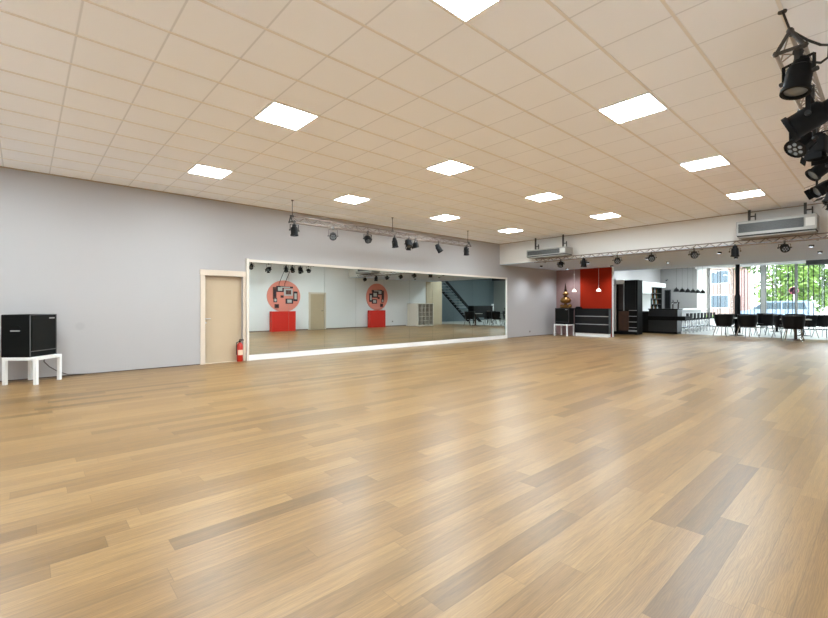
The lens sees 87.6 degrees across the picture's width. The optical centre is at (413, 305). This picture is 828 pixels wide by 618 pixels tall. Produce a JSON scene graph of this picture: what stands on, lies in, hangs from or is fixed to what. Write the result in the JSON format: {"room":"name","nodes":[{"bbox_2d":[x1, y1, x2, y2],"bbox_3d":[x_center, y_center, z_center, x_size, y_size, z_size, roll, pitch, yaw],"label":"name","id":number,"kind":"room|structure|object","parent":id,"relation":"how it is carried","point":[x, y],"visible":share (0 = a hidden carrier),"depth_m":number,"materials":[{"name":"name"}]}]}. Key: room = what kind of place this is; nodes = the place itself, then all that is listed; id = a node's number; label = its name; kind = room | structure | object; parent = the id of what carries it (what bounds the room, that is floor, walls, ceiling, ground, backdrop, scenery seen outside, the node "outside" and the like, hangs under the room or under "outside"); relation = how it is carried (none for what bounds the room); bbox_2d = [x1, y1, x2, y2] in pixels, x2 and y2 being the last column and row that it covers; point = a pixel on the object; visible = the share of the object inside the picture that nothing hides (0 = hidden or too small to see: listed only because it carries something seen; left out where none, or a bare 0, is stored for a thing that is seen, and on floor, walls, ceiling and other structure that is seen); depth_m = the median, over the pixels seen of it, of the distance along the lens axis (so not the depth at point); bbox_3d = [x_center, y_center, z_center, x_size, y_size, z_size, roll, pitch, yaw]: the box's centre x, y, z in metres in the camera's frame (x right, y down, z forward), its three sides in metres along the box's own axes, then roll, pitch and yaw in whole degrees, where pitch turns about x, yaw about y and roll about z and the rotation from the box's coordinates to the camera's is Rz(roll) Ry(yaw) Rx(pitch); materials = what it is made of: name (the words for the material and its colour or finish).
{"room":"dance studio","nodes":[
{"label":"dance studio","id":0,"kind":"room"},
{"bbox_2d":[0,168,659,380],"bbox_3d":[3.676,-0.531,17.186,33.500,3.912,0.200,0,0,-42],"label":"wall","id":1,"kind":"structure","parent":0,"point":[118,267],"depth_m":8.78,"materials":[{"name":"paint"}]},
{"bbox_2d":[205,276,240,362],"bbox_3d":[-4.379,0.321,9.902,0.835,1.961,0.089,0,0,-42],"label":"door","id":2,"kind":"structure","parent":1,"relation":"in","point":[222,293],"depth_m":9.90,"materials":[{"name":"beige wood"}]},
{"bbox_2d":[200,269,245,364],"bbox_3d":[-4.389,0.309,9.882,1.007,2.192,0.225,0,0,-42],"label":"trim","id":3,"kind":"structure","parent":1,"relation":"attached to","point":[203,272],"depth_m":9.57,"materials":[{"name":"beige paint"}]},
{"bbox_2d":[249,262,288,354],"bbox_3d":[-3.529,0.077,10.522,1.009,2.195,0.012,0,0,-42],"label":"mirror panel","id":4,"kind":"object","parent":1,"relation":"attached to","point":[268,282],"visible":1,"depth_m":10.50,"materials":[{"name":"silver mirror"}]},
{"bbox_2d":[0,334,549,381],"bbox_3d":[-1.115,1.298,12.719,20.400,0.014,0.006,0,0,-42],"label":"baseboard","id":5,"kind":"structure","parent":1,"relation":"attached to","point":[546,334],"depth_m":8.66,"materials":[{"name":"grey wood"}]},
{"bbox_2d":[289,265,323,351],"bbox_3d":[-2.777,0.077,11.201,1.009,2.195,0.012,0,0,-42],"label":"mirror panel","id":6,"kind":"object","parent":1,"relation":"attached to","point":[306,283],"visible":1,"depth_m":11.19,"materials":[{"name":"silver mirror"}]},
{"bbox_2d":[324,267,355,348],"bbox_3d":[-2.026,0.077,11.880,1.009,2.195,0.012,0,0,-42],"label":"mirror panel","id":7,"kind":"object","parent":1,"relation":"attached to","point":[339,283],"visible":1,"depth_m":11.85,"materials":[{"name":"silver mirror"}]},
{"bbox_2d":[356,269,383,346],"bbox_3d":[-1.275,0.077,12.559,1.009,2.195,0.012,0,0,-42],"label":"mirror panel","id":8,"kind":"object","parent":1,"relation":"attached to","point":[369,283],"visible":1,"depth_m":12.54,"materials":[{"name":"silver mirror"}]},
{"bbox_2d":[246,258,506,360],"bbox_3d":[-0.158,0.105,13.546,10.183,2.400,0.060,0,0,-42],"label":"trim","id":9,"kind":"structure","parent":1,"relation":"attached to","point":[247,259],"depth_m":10.93,"materials":[{"name":"beige paint"}]},
{"bbox_2d":[249,279,506,360],"bbox_3d":[-0.120,0.113,13.584,10.176,2.385,0.055,0,0,-42],"label":"trim","id":10,"kind":"structure","parent":1,"relation":"attached to","point":[399,345],"depth_m":12.47,"materials":[{"name":"white paint"}]},
{"bbox_2d":[384,271,408,343],"bbox_3d":[-0.523,0.077,13.238,1.009,2.195,0.012,0,0,-42],"label":"mirror panel","id":11,"kind":"object","parent":1,"relation":"attached to","point":[396,284],"visible":1,"depth_m":13.22,"materials":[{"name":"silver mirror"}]},
{"bbox_2d":[0,166,822,244],"bbox_3d":[0.850,-2.357,7.397,16.180,0.020,10.537,0,0,-42],"label":"trim","id":12,"kind":"structure","parent":1,"relation":"attached to","point":[0,166],"depth_m":10.62,"materials":[{"name":"beige"}]},
{"bbox_2d":[409,273,431,342],"bbox_3d":[0.228,0.077,13.917,1.009,2.195,0.012,0,0,-42],"label":"mirror panel","id":13,"kind":"object","parent":1,"relation":"attached to","point":[420,285],"visible":1,"depth_m":13.89,"materials":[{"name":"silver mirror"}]},
{"bbox_2d":[432,274,452,340],"bbox_3d":[0.979,0.077,14.596,1.009,2.195,0.012,0,0,-42],"label":"mirror panel","id":14,"kind":"object","parent":1,"relation":"attached to","point":[442,285],"visible":1,"depth_m":14.57,"materials":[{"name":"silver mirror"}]},
{"bbox_2d":[453,276,471,338],"bbox_3d":[1.730,0.077,15.274,1.009,2.195,0.012,0,0,-42],"label":"mirror panel","id":15,"kind":"object","parent":1,"relation":"attached to","point":[462,285],"visible":1,"depth_m":15.25,"materials":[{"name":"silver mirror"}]},
{"bbox_2d":[472,277,489,337],"bbox_3d":[2.482,0.077,15.953,1.009,2.195,0.012,0,0,-42],"label":"mirror panel","id":16,"kind":"object","parent":1,"relation":"attached to","point":[480,286],"visible":1,"depth_m":15.92,"materials":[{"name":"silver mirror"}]},
{"bbox_2d":[490,278,505,335],"bbox_3d":[3.233,0.077,16.632,1.009,2.195,0.012,0,0,-42],"label":"mirror panel","id":17,"kind":"object","parent":1,"relation":"attached to","point":[497,286],"visible":1,"depth_m":16.61,"materials":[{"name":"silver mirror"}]},
{"bbox_2d":[642,281,651,293],"bbox_3d":[12.617,-1.015,24.668,3.200,0.680,0.687,0,0,-42],"label":"upper cabinet","id":18,"kind":"object","parent":1,"relation":"attached to","point":[646,286],"visible":0.42,"depth_m":24.99,"materials":[{"name":"white paint"}]},
{"bbox_2d":[652,282,665,287],"bbox_3d":[14.714,-1.225,26.562,2.350,0.260,0.687,0,0,-42],"label":"upper cabinet","id":19,"kind":"object","parent":1,"relation":"attached to","point":[654,285],"visible":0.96,"depth_m":26.45,"materials":[{"name":"white paint"}]},
{"bbox_2d":[0,326,827,617],"bbox_3d":[8.298,1.365,12.072,33.500,0.120,13.587,0,0,-42],"label":"floor","id":20,"kind":"structure","parent":0,"point":[644,475],"depth_m":3.16,"materials":[{"name":"brown wood"}]},
{"bbox_2d":[2,354,61,384],"bbox_3d":[-6.448,1.080,7.308,0.540,0.450,0.540,0,0,-2],"label":"side table","id":21,"kind":"object","parent":20,"relation":"on","point":[33,362],"visible":0.9,"depth_m":7.07,"materials":[{"name":"white paint"}]},
{"bbox_2d":[1,314,56,357],"bbox_3d":[-6.506,0.505,7.306,0.474,0.700,0.566,0,0,-2],"label":"speaker","id":22,"kind":"object","parent":21,"relation":"on","point":[22,335],"visible":1,"depth_m":7.05},
{"bbox_2d":[31,316,55,350],"bbox_3d":[-6.280,0.465,7.322,0.014,0.560,0.490,0,0,-2],"label":"grille","id":23,"kind":"object","parent":22,"relation":"attached to","point":[43,328],"depth_m":7.31,"materials":[{"name":"black fabric"}]},
{"bbox_2d":[43,359,113,374],"bbox_3d":[-6.232,1.013,8.047,0.114,0.581,1.056,0,0,40],"label":"power cord","id":24,"kind":"object","parent":20,"relation":"on","point":[44,359],"visible":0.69,"depth_m":7.99,"materials":[{"name":"brown plastic"}]},
{"bbox_2d":[236,339,243,361],"bbox_3d":[-4.043,1.050,10.036,0.147,0.510,0.140,0,0,-5],"label":"fire extinguisher","id":25,"kind":"object","parent":20,"relation":"on","point":[239,347],"visible":1,"depth_m":9.98,"materials":[{"name":"red metal"}]},
{"bbox_2d":[554,324,574,335],"bbox_3d":[6.463,1.060,18.577,0.620,0.490,0.620,0,0,-42],"label":"side table","id":26,"kind":"object","parent":20,"relation":"on","point":[566,325],"visible":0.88,"depth_m":18.48,"materials":[{"name":"white paint"}]},
{"bbox_2d":[555,308,573,323],"bbox_3d":[6.471,0.470,18.595,0.444,0.690,0.656,0,0,-42],"label":"speaker","id":27,"kind":"object","parent":26,"relation":"on","point":[562,315],"visible":1,"depth_m":18.41},
{"bbox_2d":[556,309,567,321],"bbox_3d":[6.320,0.430,18.447,0.014,0.550,0.580,0,0,-42],"label":"grille","id":28,"kind":"object","parent":27,"relation":"attached to","point":[561,314],"depth_m":18.44,"materials":[{"name":"black fabric"}]},
{"bbox_2d":[559,283,571,307],"bbox_3d":[6.518,-0.408,18.546,0.538,1.064,0.556,0,0,-42],"label":"sculpture","id":29,"kind":"object","parent":27,"relation":"on","point":[565,299],"visible":0.97,"depth_m":18.43,"materials":[{"name":"brown metal"}]},
{"bbox_2d":[574,308,611,337],"bbox_3d":[7.432,0.720,17.989,0.310,1.170,1.470,0,0,-42],"label":"reception desk","id":30,"kind":"object","parent":20,"relation":"on","point":[592,322],"visible":1,"depth_m":17.82,"materials":[{"name":"black paint"}]},
{"bbox_2d":[614,279,616,333],"bbox_3d":[9.102,0.055,19.519,0.160,2.500,0.160,0,0,-42],"label":"steel post","id":31,"kind":"object","parent":20,"relation":"on","point":[615,331],"visible":0.88,"depth_m":19.49,"materials":[{"name":"grey metal"}]},
{"bbox_2d":[616,280,641,334],"bbox_3d":[9.646,0.085,19.566,0.650,2.440,1.100,0,0,-42],"label":"tall cabinet","id":32,"kind":"object","parent":20,"relation":"on","point":[628,292],"visible":0.95,"depth_m":19.25,"materials":[{"name":"black wood"}]},
{"bbox_2d":[642,288,661,310],"bbox_3d":[14.550,0.105,26.482,1.900,2.400,0.587,0,0,-42],"label":"shelf","id":33,"kind":"object","parent":20,"relation":"on","point":[646,298],"visible":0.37,"depth_m":25.96,"materials":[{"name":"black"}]},
{"bbox_2d":[642,308,690,333],"bbox_3d":[11.519,0.733,20.052,0.820,1.145,2.130,0,0,-42],"label":"bar counter","id":34,"kind":"object","parent":20,"relation":"on","point":[663,321],"depth_m":19.74,"materials":[{"name":"black wood"}]},
{"bbox_2d":[648,308,682,309],"bbox_3d":[11.640,0.182,20.007,0.700,0.045,1.240,0,0,-42],"label":"countertop","id":35,"kind":"structure","parent":34,"relation":"on","point":[653,308],"depth_m":19.73,"materials":[{"name":"black"}]},
{"bbox_2d":[679,308,706,330],"bbox_3d":[13.845,0.740,22.154,5.350,1.130,0.750,0,0,-42],"label":"bar","id":36,"kind":"object","parent":20,"relation":"on","point":[685,310],"visible":0.33,"depth_m":22.62,"materials":[{"name":"white paint"}]},
{"bbox_2d":[679,308,706,309],"bbox_3d":[13.845,0.210,22.154,5.350,0.070,0.750,0,0,-42],"label":"countertop","id":37,"kind":"structure","parent":36,"relation":"on","point":[679,308],"depth_m":22.62,"materials":[{"name":"white paint"}]},
{"bbox_2d":[713,314,734,336],"bbox_3d":[13.039,0.851,18.197,0.626,0.917,0.680,0,0,-22],"label":"tub chair","id":38,"kind":"object","parent":20,"relation":"on","point":[720,320],"visible":1,"depth_m":17.98,"materials":[{"name":"black leather"}]},
{"bbox_2d":[716,314,735,334],"bbox_3d":[13.968,0.851,19.321,0.680,0.917,0.626,0,0,-2],"label":"tub chair","id":39,"kind":"object","parent":20,"relation":"on","point":[719,314],"visible":0.27,"depth_m":19.27,"materials":[{"name":"black leather"}]},
{"bbox_2d":[734,264,740,332],"bbox_3d":[15.277,-0.531,20.382,0.240,3.672,0.240,0,0,-42],"label":"round column","id":40,"kind":"structure","parent":20,"relation":"on","point":[737,298],"depth_m":20.32,"materials":[{"name":"black metal"}]},
{"bbox_2d":[731,318,743,335],"bbox_3d":[13.876,0.925,18.576,0.908,0.760,0.908,0,0,-42],"label":"cafe table","id":41,"kind":"object","parent":20,"relation":"on","point":[736,321],"visible":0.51,"depth_m":18.54,"materials":[{"name":"grey metal"}]},
{"bbox_2d":[735,315,759,337],"bbox_3d":[13.508,0.851,17.463,0.680,0.917,0.626,0,0,3],"label":"tub chair","id":42,"kind":"object","parent":20,"relation":"on","point":[745,321],"visible":1,"depth_m":17.25,"materials":[{"name":"black leather"}]},
{"bbox_2d":[754,314,774,335],"bbox_3d":[14.887,0.851,18.299,0.626,0.917,0.680,0,0,18],"label":"tub chair","id":43,"kind":"object","parent":20,"relation":"on","point":[763,319],"visible":0.95,"depth_m":18.07,"materials":[{"name":"black leather"}]},
{"bbox_2d":[771,315,794,338],"bbox_3d":[14.602,0.851,17.059,0.680,0.917,0.626,0,0,8],"label":"tub chair","id":44,"kind":"object","parent":20,"relation":"on","point":[776,318],"visible":0.57,"depth_m":17.06,"materials":[{"name":"black leather"}]},
{"bbox_2d":[781,316,805,341],"bbox_3d":[13.902,0.851,15.823,0.626,0.917,0.680,0,0,-42],"label":"tub chair","id":45,"kind":"object","parent":20,"relation":"on","point":[788,322],"visible":0.99,"depth_m":15.62,"materials":[{"name":"black leather"}]},
{"bbox_2d":[795,315,818,337],"bbox_3d":[15.774,0.851,17.335,0.680,0.917,0.626,0,0,18],"label":"tub chair","id":46,"kind":"object","parent":20,"relation":"on","point":[808,323],"visible":0.68,"depth_m":17.08,"materials":[{"name":"black leather"}]},
{"bbox_2d":[812,315,827,337],"bbox_3d":[16.593,0.851,17.414,0.680,0.917,0.626,0,0,-12],"label":"tub chair","id":47,"kind":"object","parent":20,"relation":"on","point":[822,321],"visible":0.83,"depth_m":17.26,"materials":[{"name":"black leather"}]},
{"bbox_2d":[0,0,827,243],"bbox_3d":[0.850,-2.427,7.397,16.180,0.120,10.537,0,0,-42],"label":"ceiling","id":48,"kind":"structure","parent":0,"point":[740,38],"depth_m":4.94,"materials":[{"name":"tile"}]},
{"bbox_2d":[187,164,232,178],"bbox_3d":[-3.615,-2.361,7.640,0.594,0.012,0.594,0,0,-42],"label":"recessed light","id":49,"kind":"object","parent":48,"relation":"in","point":[197,169],"visible":1,"depth_m":7.62,"materials":[{"name":"white plastic"}]},
{"bbox_2d":[254,101,318,130],"bbox_3d":[-1.604,-2.361,5.415,0.594,0.012,0.594,0,0,-42],"label":"recessed light","id":50,"kind":"object","parent":48,"relation":"in","point":[276,113],"visible":1,"depth_m":5.39,"materials":[{"name":"white plastic"}]},
{"bbox_2d":[333,195,370,203],"bbox_3d":[-1.389,-2.361,9.652,0.594,0.012,0.594,0,0,-42],"label":"recessed light","id":51,"kind":"object","parent":48,"relation":"in","point":[347,198],"visible":1,"depth_m":9.63,"materials":[{"name":"white plastic"}]},
{"bbox_2d":[288,200,470,246],"bbox_3d":[-0.509,-2.109,11.751,6.148,0.516,0.198,0,0,-42],"label":"lighting truss","id":52,"kind":"object","parent":48,"relation":"hanging from","point":[292,215],"visible":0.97,"depth_m":11.21,"materials":[{"name":"silver metal"}]},
{"bbox_2d":[289,220,299,236],"bbox_3d":[-2.685,-1.726,9.684,0.203,0.351,0.183,0,0,-1],"label":"lamp","id":53,"kind":"object","parent":52,"relation":"hanging from","point":[294,230],"visible":1,"depth_m":9.64,"materials":[{"name":"black metal"}]},
{"bbox_2d":[328,226,337,240],"bbox_3d":[-1.941,-1.723,10.345,0.252,0.357,0.205,0,0,-12],"label":"lamp","id":54,"kind":"object","parent":52,"relation":"hanging from","point":[332,236],"visible":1,"depth_m":10.31,"materials":[{"name":"black metal"}]},
{"bbox_2d":[363,231,371,243],"bbox_3d":[-1.180,-1.739,11.030,0.212,0.325,0.216,0,0,15],"label":"lamp","id":55,"kind":"object","parent":52,"relation":"hanging from","point":[367,238],"visible":1,"depth_m":11.00,"materials":[{"name":"black metal"}]},
{"bbox_2d":[392,235,398,247],"bbox_3d":[-0.518,-1.723,11.641,0.195,0.358,0.194,0,0,-27],"label":"lamp","id":56,"kind":"object","parent":52,"relation":"hanging from","point":[394,240],"visible":1,"depth_m":11.59,"materials":[{"name":"black metal"}]},
{"bbox_2d":[404,237,413,249],"bbox_3d":[-0.140,-1.711,11.954,0.243,0.381,0.287,0,0,-17],"label":"lamp","id":57,"kind":"object","parent":52,"relation":"hanging from","point":[408,243],"visible":1,"depth_m":11.94,"materials":[{"name":"black metal"}]},
{"bbox_2d":[0,0,823,242],"bbox_3d":[0.934,-2.364,7.304,16.180,0.006,9.624,0,0,-42],"label":"grid","id":58,"kind":"structure","parent":48,"relation":"attached to","point":[778,2],"depth_m":5.34,"materials":[{"name":"white metal"}]},
{"bbox_2d":[430,214,459,220],"bbox_3d":[0.837,-2.361,11.663,0.594,0.012,0.594,0,0,-42],"label":"recessed light","id":59,"kind":"object","parent":48,"relation":"in","point":[444,217],"visible":1,"depth_m":11.61,"materials":[{"name":"white plastic"}]},
{"bbox_2d":[426,160,474,175],"bbox_3d":[0.622,-2.361,7.426,0.594,0.012,0.594,0,0,-42],"label":"recessed light","id":60,"kind":"object","parent":48,"relation":"in","point":[450,167],"visible":1,"depth_m":7.39,"materials":[{"name":"white plastic"}]},
{"bbox_2d":[431,0,500,22],"bbox_3d":[0.407,-2.361,3.189,0.594,0.012,0.594,0,0,-42],"label":"recessed light","id":61,"kind":"object","parent":48,"relation":"in","point":[464,10],"visible":1,"depth_m":3.41,"materials":[{"name":"white plastic"}]},
{"bbox_2d":[498,228,523,232],"bbox_3d":[3.062,-2.361,13.674,0.594,0.012,0.594,0,0,-42],"label":"recessed light","id":62,"kind":"object","parent":48,"relation":"in","point":[510,230],"visible":1,"depth_m":13.63,"materials":[{"name":"white plastic"}]},
{"bbox_2d":[501,229,521,232],"bbox_3d":[3.062,-2.362,13.674,0.554,0.008,0.554,0,0,-42],"label":"diffuser","id":63,"kind":"object","parent":62,"relation":"attached to","point":[505,230],"depth_m":13.63,"materials":[{"name":"white plastic"}]},
{"bbox_2d":[525,192,562,201],"bbox_3d":[2.848,-2.361,9.437,0.594,0.012,0.594,0,0,-42],"label":"recessed light","id":64,"kind":"object","parent":48,"relation":"in","point":[546,196],"visible":1,"depth_m":9.45,"materials":[{"name":"white plastic"}]},
{"bbox_2d":[527,193,559,200],"bbox_3d":[2.848,-2.362,9.437,0.554,0.008,0.554,0,0,-42],"label":"diffuser","id":65,"kind":"object","parent":64,"relation":"attached to","point":[544,196],"depth_m":9.45,"materials":[{"name":"white plastic"}]},
{"bbox_2d":[527,234,572,258],"bbox_3d":[4.643,-2.011,14.863,0.500,0.712,1.490,0,0,-42],"label":"air conditioner","id":66,"kind":"object","parent":48,"relation":"hanging from","point":[538,253],"visible":0.99,"depth_m":14.61,"materials":[{"name":"grey"}]},
{"bbox_2d":[527,248,558,255],"bbox_3d":[4.411,-1.815,14.768,0.012,0.151,1.220,0,0,-42],"label":"grille","id":67,"kind":"object","parent":66,"relation":"attached to","point":[547,251],"depth_m":14.73,"materials":[{"name":"grey metal"}]},
{"bbox_2d":[589,213,619,218],"bbox_3d":[5.074,-2.361,11.448,0.594,0.012,0.594,0,0,-42],"label":"recessed light","id":68,"kind":"object","parent":48,"relation":"in","point":[607,215],"visible":1,"depth_m":11.48,"materials":[{"name":"white plastic"}]},
{"bbox_2d":[597,92,667,123],"bbox_3d":[2.633,-2.361,5.200,0.594,0.012,0.594,0,0,-42],"label":"recessed light","id":69,"kind":"object","parent":48,"relation":"in","point":[645,104],"visible":1,"depth_m":5.18,"materials":[{"name":"white plastic"}]},
{"bbox_2d":[679,155,730,171],"bbox_3d":[4.859,-2.361,7.211,0.594,0.012,0.594,0,0,-42],"label":"recessed light","id":70,"kind":"object","parent":48,"relation":"in","point":[719,160],"visible":1,"depth_m":7.19,"materials":[{"name":"white plastic"}]},
{"bbox_2d":[726,189,765,199],"bbox_3d":[7.085,-2.361,9.223,0.594,0.012,0.594,0,0,-42],"label":"recessed light","id":71,"kind":"object","parent":48,"relation":"in","point":[752,193],"visible":1,"depth_m":9.20,"materials":[{"name":"white plastic"}]},
{"bbox_2d":[736,202,818,239],"bbox_3d":[8.692,-2.016,10.361,0.530,0.702,1.480,0,0,-42],"label":"air conditioner","id":72,"kind":"object","parent":48,"relation":"hanging from","point":[806,223],"visible":0.99,"depth_m":10.16,"materials":[{"name":"grey"}]},
{"bbox_2d":[738,217,803,232],"bbox_3d":[8.448,-1.893,10.255,0.012,0.216,1.210,0,0,-42],"label":"grille","id":73,"kind":"object","parent":72,"relation":"attached to","point":[782,223],"depth_m":10.22,"materials":[{"name":"grey metal"}]},
{"bbox_2d":[772,9,827,154],"bbox_3d":[5.373,-2.167,5.569,6.648,0.407,0.218,0,0,-42],"label":"lighting truss","id":74,"kind":"object","parent":48,"relation":"hanging from","point":[790,32],"visible":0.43,"depth_m":3.45,"materials":[{"name":"silver metal"}]},
{"bbox_2d":[779,48,819,99],"bbox_3d":[3.000,-1.825,3.386,0.218,0.384,0.232,0,0,26],"label":"lamp","id":75,"kind":"object","parent":74,"relation":"hanging from","point":[796,83],"visible":0.99,"depth_m":3.34,"materials":[{"name":"black metal"}]},
{"bbox_2d":[784,107,817,157],"bbox_3d":[3.952,-1.766,4.415,0.261,0.508,0.268,0,0,40],"label":"lamp","id":76,"kind":"object","parent":74,"relation":"hanging from","point":[797,149],"visible":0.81,"depth_m":4.36,"materials":[{"name":"black metal"}]},
{"bbox_2d":[781,84,827,141],"bbox_3d":[3.653,-1.783,3.982,0.351,0.486,0.414,0,0,-40],"label":"lamp","id":77,"kind":"object","parent":74,"relation":"hanging from","point":[814,115],"visible":0.97,"depth_m":3.94,"materials":[{"name":"black metal"}]},
{"bbox_2d":[795,31,827,63],"bbox_3d":[3.146,-2.029,3.388,0.423,0.246,0.084,0,0,-14],"label":"cable","id":78,"kind":"object","parent":74,"relation":"hanging from","point":[800,35],"visible":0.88,"depth_m":3.35,"materials":[{"name":"black rubber"}]},
{"bbox_2d":[800,126,827,165],"bbox_3d":[4.473,-1.801,4.800,0.241,0.432,0.270,0,0,-32],"label":"lamp","id":79,"kind":"object","parent":74,"relation":"hanging from","point":[817,155],"visible":0.8,"depth_m":4.75,"materials":[{"name":"black metal"}]},
{"bbox_2d":[804,180,827,201],"bbox_3d":[5.884,-1.762,6.228,0.355,0.510,0.270,0,0,8],"label":"lamp","id":80,"kind":"object","parent":74,"relation":"hanging from","point":[820,189],"visible":0.87,"depth_m":6.23,"materials":[{"name":"black metal"}]},
{"bbox_2d":[805,163,827,181],"bbox_3d":[5.315,-1.822,5.663,0.281,0.391,0.264,0,0,-23],"label":"lamp","id":81,"kind":"object","parent":74,"relation":"hanging from","point":[816,172],"visible":0.8,"depth_m":5.61,"materials":[{"name":"black metal"}]},
{"bbox_2d":[556,267,613,336],"bbox_3d":[7.348,-0.531,18.687,0.160,3.672,2.497,0,0,-42],"label":"wall","id":82,"kind":"structure","parent":0,"point":[591,279],"depth_m":18.51,"materials":[{"name":"paint"}]},
{"bbox_2d":[500,204,827,270],"bbox_3d":[9.309,-2.026,15.040,6.620,0.922,10.537,0,0,-42],"label":"soffit","id":83,"kind":"structure","parent":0,"point":[722,228],"depth_m":13.25,"materials":[{"name":"paint"}]},
{"bbox_2d":[534,232,827,262],"bbox_3d":[6.890,-1.568,12.527,0.338,0.141,7.557,0,0,-42],"label":"lighting truss","id":84,"kind":"object","parent":83,"relation":"attached to","point":[794,236],"visible":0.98,"depth_m":11.66,"materials":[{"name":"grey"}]},
{"bbox_2d":[688,248,699,258],"bbox_3d":[7.519,-1.391,11.586,0.266,0.299,0.212,0,0,23],"label":"lamp","id":85,"kind":"object","parent":84,"relation":"hanging from","point":[693,254],"visible":1,"depth_m":11.55,"materials":[{"name":"black metal"}]},
{"bbox_2d":[729,244,740,256],"bbox_3d":[8.126,-1.385,10.927,0.191,0.312,0.217,0,0,-2],"label":"lamp","id":86,"kind":"object","parent":84,"relation":"hanging from","point":[734,250],"visible":1,"depth_m":10.88,"materials":[{"name":"black metal"}]},
{"bbox_2d":[777,240,791,252],"bbox_3d":[8.760,-1.389,10.205,0.224,0.302,0.234,0,0,-21],"label":"lamp","id":87,"kind":"object","parent":84,"relation":"hanging from","point":[784,247],"visible":1,"depth_m":10.17,"materials":[{"name":"black metal"}]},
{"bbox_2d":[660,264,796,327],"bbox_3d":[20.767,-0.531,23.406,0.200,3.912,13.887,0,0,-42],"label":"wall","id":88,"kind":"structure","parent":0,"point":[684,278],"depth_m":27.22,"materials":[{"name":"white paint"}]},
{"bbox_2d":[665,290,670,308],"bbox_3d":[16.449,-0.335,27.990,0.060,1.320,0.360,0,0,-42],"label":"wall panel","id":89,"kind":"object","parent":88,"relation":"attached to","point":[667,292],"visible":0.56,"depth_m":27.96,"materials":[{"name":"grey laminate"}]},
{"bbox_2d":[697,269,705,324],"bbox_3d":[17.664,-0.489,26.541,0.054,3.489,0.540,0,0,-42],"label":"curtain","id":90,"kind":"object","parent":88,"relation":"hanging from","point":[701,273],"visible":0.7,"depth_m":26.51,"materials":[{"name":"white fabric"}]},
{"bbox_2d":[709,266,760,327],"bbox_3d":[18.860,-0.531,25.425,0.080,3.672,2.480,0,0,-42],"label":"window","id":91,"kind":"structure","parent":88,"relation":"in","point":[745,266],"depth_m":25.55,"materials":[{"name":"grey"}]},
{"bbox_2d":[740,267,758,313],"bbox_3d":[19.207,-0.830,24.714,0.040,2.625,0.826,0,0,-42],"label":"blind","id":92,"kind":"object","parent":88,"relation":"attached to","point":[741,289],"depth_m":24.78,"materials":[{"name":"grey fabric"}]},
{"bbox_2d":[695,260,805,268],"bbox_3d":[19.108,-2.302,24.793,0.300,0.130,5.070,0,0,-42],"label":"trim","id":93,"kind":"structure","parent":88,"relation":"attached to","point":[787,262],"depth_m":24.38,"materials":[{"name":"white paint"}]},
{"bbox_2d":[714,269,726,313],"bbox_3d":[18.279,-0.822,25.741,0.040,2.643,0.597,0,0,-42],"label":"blind","id":94,"kind":"object","parent":93,"relation":"hanging from","point":[714,269],"depth_m":25.74,"materials":[{"name":"grey fabric"}]},
{"bbox_2d":[766,264,788,328],"bbox_3d":[20.262,-0.531,23.875,0.080,3.672,1.260,0,0,-42],"label":"window","id":95,"kind":"structure","parent":88,"relation":"in","point":[782,264],"depth_m":24.32,"materials":[{"name":"grey metal"}]},
{"bbox_2d":[766,265,793,327],"bbox_3d":[20.099,-0.445,23.727,0.040,3.400,1.200,0,0,-42],"label":"blind","id":96,"kind":"object","parent":88,"relation":"attached to","point":[791,265],"visible":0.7,"depth_m":23.69,"materials":[{"name":"grey fabric"}]},
{"bbox_2d":[797,264,825,328],"bbox_3d":[21.413,-0.445,22.273,0.040,3.400,2.480,0,0,-42],"label":"blind","id":97,"kind":"object","parent":88,"relation":"attached to","point":[811,264],"visible":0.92,"depth_m":22.71,"materials":[{"name":"grey fabric"}]},
{"bbox_2d":[797,263,827,329],"bbox_3d":[21.576,-0.531,22.420,0.080,3.672,2.540,0,0,-42],"label":"window","id":98,"kind":"structure","parent":88,"relation":"in","point":[801,263],"depth_m":23.32,"materials":[{"name":"grey metal"}]},
{"bbox_2d":[806,259,827,264],"bbox_3d":[22.940,-2.257,20.553,0.300,0.220,6.340,0,0,-42],"label":"trim","id":99,"kind":"structure","parent":88,"relation":"attached to","point":[823,261],"depth_m":22.47,"materials":[{"name":"grey metal"}]},
{"label":"outside","id":100,"kind":"structure","parent":0,"visible":0},
{"bbox_2d":[710,311,827,328],"bbox_3d":[53.456,1.515,68.519,108.800,0.180,150.000,0,0,-42],"label":"ground","id":101,"kind":"structure","parent":100,"point":[822,312],"depth_m":35.47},
{"bbox_2d":[706,267,749,314],"bbox_3d":[39.599,-4.575,69.475,8.080,12.000,22.000,0,0,-42],"label":"brick building","id":102,"kind":"structure","parent":101,"relation":"on","point":[726,279],"depth_m":60.31,"materials":[{"name":"white paint"}]},
{"bbox_2d":[727,266,768,312],"bbox_3d":[30.539,-3.138,40.987,5.384,9.147,3.976,0,0,44],"label":"street tree","id":103,"kind":"object","parent":101,"relation":"on","point":[752,268],"visible":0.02,"depth_m":40.85,"materials":[{"name":"green plant"}]},
{"bbox_2d":[742,301,814,314],"bbox_3d":[28.510,0.545,34.077,1.830,1.760,4.500,0,0,-42],"label":"van","id":104,"kind":"object","parent":101,"relation":"on","point":[784,304],"visible":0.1,"depth_m":32.95,"materials":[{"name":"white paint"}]},
{"bbox_2d":[751,264,827,314],"bbox_3d":[36.304,-2.272,41.133,5.925,7.426,5.401,0,0,3],"label":"street tree","id":105,"kind":"object","parent":101,"relation":"on","point":[784,270],"visible":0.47,"depth_m":40.25,"materials":[{"name":"green plant"}]},
{"bbox_2d":[806,265,827,306],"bbox_3d":[43.808,-2.590,45.184,5.394,8.062,8.197,0,0,-30],"label":"street tree","id":106,"kind":"object","parent":101,"relation":"on","point":[826,273],"visible":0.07,"depth_m":45.19,"materials":[{"name":"green plant"}]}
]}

